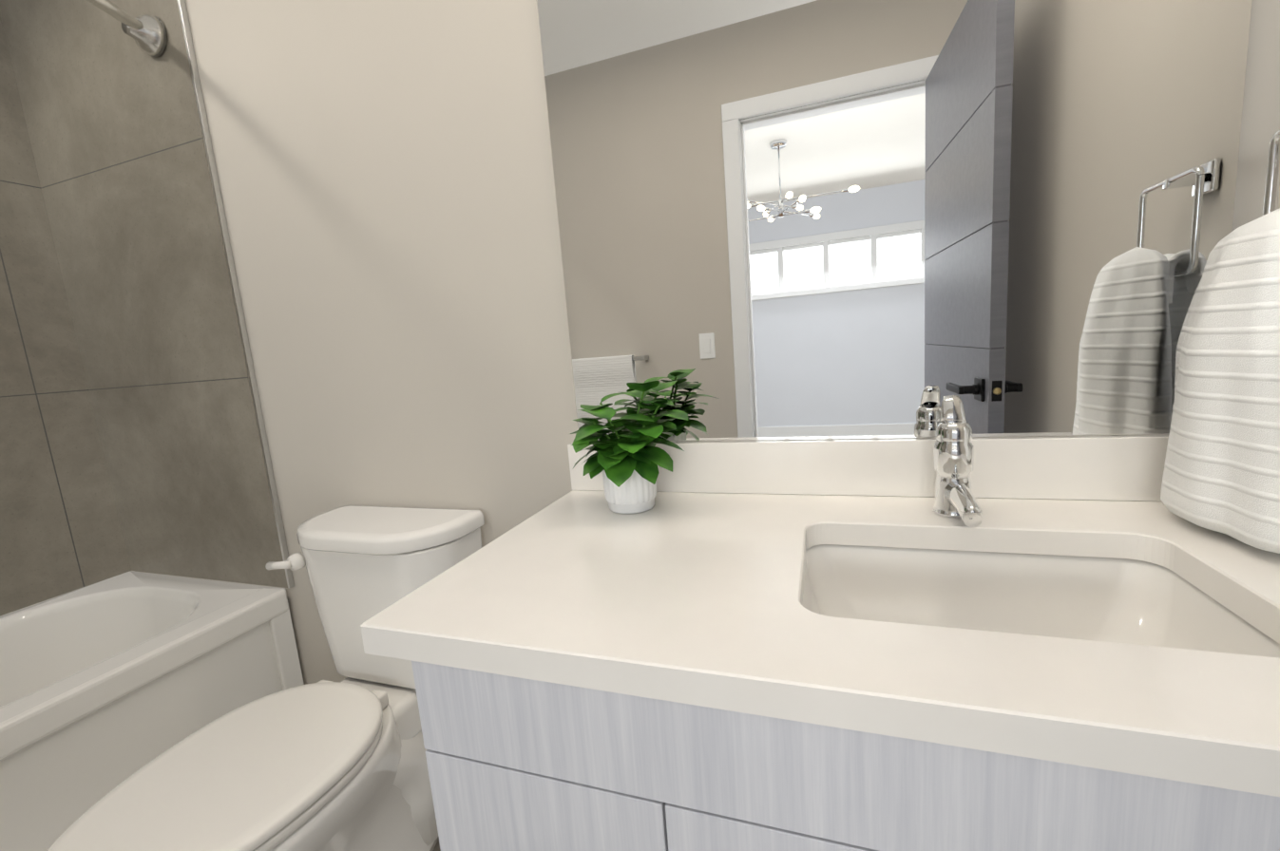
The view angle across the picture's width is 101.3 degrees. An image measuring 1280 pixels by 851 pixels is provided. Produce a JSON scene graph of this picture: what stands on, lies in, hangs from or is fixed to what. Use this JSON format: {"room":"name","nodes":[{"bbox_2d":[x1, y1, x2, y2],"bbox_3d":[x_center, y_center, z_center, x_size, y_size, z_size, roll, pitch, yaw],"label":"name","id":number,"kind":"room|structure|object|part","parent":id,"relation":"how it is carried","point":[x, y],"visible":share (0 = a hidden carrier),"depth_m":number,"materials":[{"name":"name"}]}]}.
{"room":"bathroom","nodes":[
{"label":"bathroom","id":0,"kind":"room"},
{"bbox_2d":[432,838,440,850],"bbox_3d":[-0.584,1.121,0.659,3.010,0.100,1.760,-1,9,19],"label":"floor","id":1,"kind":"structure","parent":0,"point":[436,848],"depth_m":1.22,"materials":[{"name":"tile"}]},
{"bbox_2d":[0,571,304,850],"bbox_3d":[-1.568,0.845,0.954,0.728,0.506,1.493,-1,9,19],"label":"bathtub","id":2,"kind":"object","parent":1,"relation":"on","point":[108,685],"visible":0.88,"depth_m":1.28,"materials":[{"name":"white ceramic"}]},
{"bbox_2d":[47,505,484,850],"bbox_3d":[-0.653,0.633,1.014,0.444,0.766,0.721,-1,9,19],"label":"toilet","id":3,"kind":"object","parent":1,"relation":"on","point":[327,766],"visible":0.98,"depth_m":1.01,"materials":[{"name":"white ceramic"}]},
{"bbox_3d":[-0.703,0.605,0.905,0.378,0.022,0.495,-1,9,19],"label":"lid","id":4,"kind":"part","parent":3,"relation":"part of","materials":[{"name":"beige plastic"}]},
{"bbox_3d":[-0.796,0.309,1.177,0.080,0.038,0.036,-1,9,19],"label":"lever","id":5,"kind":"part","parent":3,"relation":"part of","materials":[{"name":"white ceramic"}]},
{"bbox_3d":[-0.595,0.233,1.197,0.436,0.040,0.208,-1,9,19],"label":"tank lid","id":6,"kind":"part","parent":3,"relation":"part of","materials":[{"name":"white ceramic"}]},
{"bbox_3d":[-0.578,0.416,1.232,0.412,0.334,0.192,-1,9,19],"label":"tank","id":7,"kind":"part","parent":3,"relation":"part of","materials":[{"name":"white ceramic"}]},
{"bbox_2d":[360,395,1279,850],"bbox_3d":[0.308,0.482,0.739,1.100,0.996,0.580,-1,9,19],"label":"bathroom vanity","id":8,"kind":"object","parent":1,"relation":"on","point":[953,635],"visible":0.88,"depth_m":0.57,"materials":[{"name":"stone"}]},
{"bbox_2d":[570,377,687,514],"bbox_3d":[-0.019,0.037,0.943,0.235,0.235,0.208,-1,9,19],"label":"potted plant","id":9,"kind":"object","parent":8,"relation":"on","point":[628,457],"visible":1,"depth_m":0.92,"materials":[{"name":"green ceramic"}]},
{"bbox_2d":[932,395,982,527],"bbox_3d":[0.465,0.054,0.759,0.055,0.182,0.154,-1,9,19],"label":"faucet","id":10,"kind":"object","parent":8,"relation":"on","point":[955,506],"depth_m":0.79,"materials":[{"name":"silver metal"}]},
{"bbox_2d":[133,0,1279,685],"bbox_3d":[-0.416,-0.267,1.234,3.010,2.440,0.120,-1,9,19],"label":"wall","id":11,"kind":"structure","parent":0,"point":[385,177],"depth_m":1.20,"materials":[{"name":"beige paint"}]},
{"bbox_2d":[0,0,287,588],"bbox_3d":[-1.417,-0.482,1.474,0.734,1.932,0.012,-1,9,19],"label":"wall tile","id":12,"kind":"structure","parent":11,"relation":"attached to","point":[109,106],"depth_m":1.47,"materials":[{"name":"tile"}]},
{"bbox_2d":[86,0,166,57],"bbox_3d":[-1.400,-0.845,0.593,0.200,0.092,1.502,-1,9,19],"label":"rail","id":13,"kind":"object","parent":12,"relation":"attached to","point":[146,33],"visible":1,"depth_m":1.27,"materials":[{"name":"silver metal"}]},
{"bbox_2d":[176,0,294,588],"bbox_3d":[-1.067,-0.491,1.349,0.008,1.932,0.014,-1,9,19],"label":"trim","id":14,"kind":"structure","parent":11,"relation":"attached to","point":[189,46],"depth_m":1.36,"materials":[{"name":"silver metal"}]},
{"bbox_2d":[536,0,1252,441],"bbox_3d":[0.321,-0.479,0.872,1.034,1.020,0.005,-1,9,19],"label":"wall mirror","id":15,"kind":"object","parent":11,"relation":"attached to","point":[830,219],"visible":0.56,"depth_m":0.86,"materials":[{"name":"silver mirror"}]},
{"bbox_2d":[567,433,1260,503],"bbox_3d":[0.371,0.075,0.944,1.100,0.100,0.020,-1,9,19],"label":"backsplash","id":16,"kind":"structure","parent":11,"relation":"attached to","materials":[{"name":"white stone"}]},
{"bbox_2d":[1277,182,1279,209],"bbox_3d":[0.660,-0.156,-0.067,0.120,2.440,1.640,-1,9,19],"label":"wall","id":17,"kind":"structure","parent":0,"point":[1278,204],"depth_m":0.71,"materials":[{"name":"beige paint"}]},
{"bbox_2d":[1261,129,1279,215],"bbox_3d":[0.792,-0.283,0.584,0.057,0.175,0.160,-1,9,19],"label":"towel ring","id":18,"kind":"object","parent":17,"relation":"attached to","point":[1271,177],"visible":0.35,"depth_m":0.66,"materials":[{"name":"silver metal"}]},
{"bbox_2d":[1160,208,1279,554],"bbox_3d":[0.756,-0.062,0.628,0.146,0.382,0.255,-1,9,19],"label":"hanging towel","id":19,"kind":"object","parent":18,"relation":"hanging from","point":[1221,472],"visible":0.98,"depth_m":0.61,"materials":[{"name":"white fabric"}]},
{"bbox_3d":[-2.064,-0.087,0.896,0.120,2.440,1.640,-1,9,19],"label":"wall","id":20,"kind":"structure","parent":0,"visible":0},
{"bbox_2d":[0,15,131,615],"bbox_3d":[-2.004,-0.347,0.886,0.012,1.932,1.508,-1,9,19],"label":"wall tile","id":21,"kind":"structure","parent":20,"relation":"attached to","point":[61,532],"depth_m":1.54,"materials":[{"name":"tile"}]}
]}

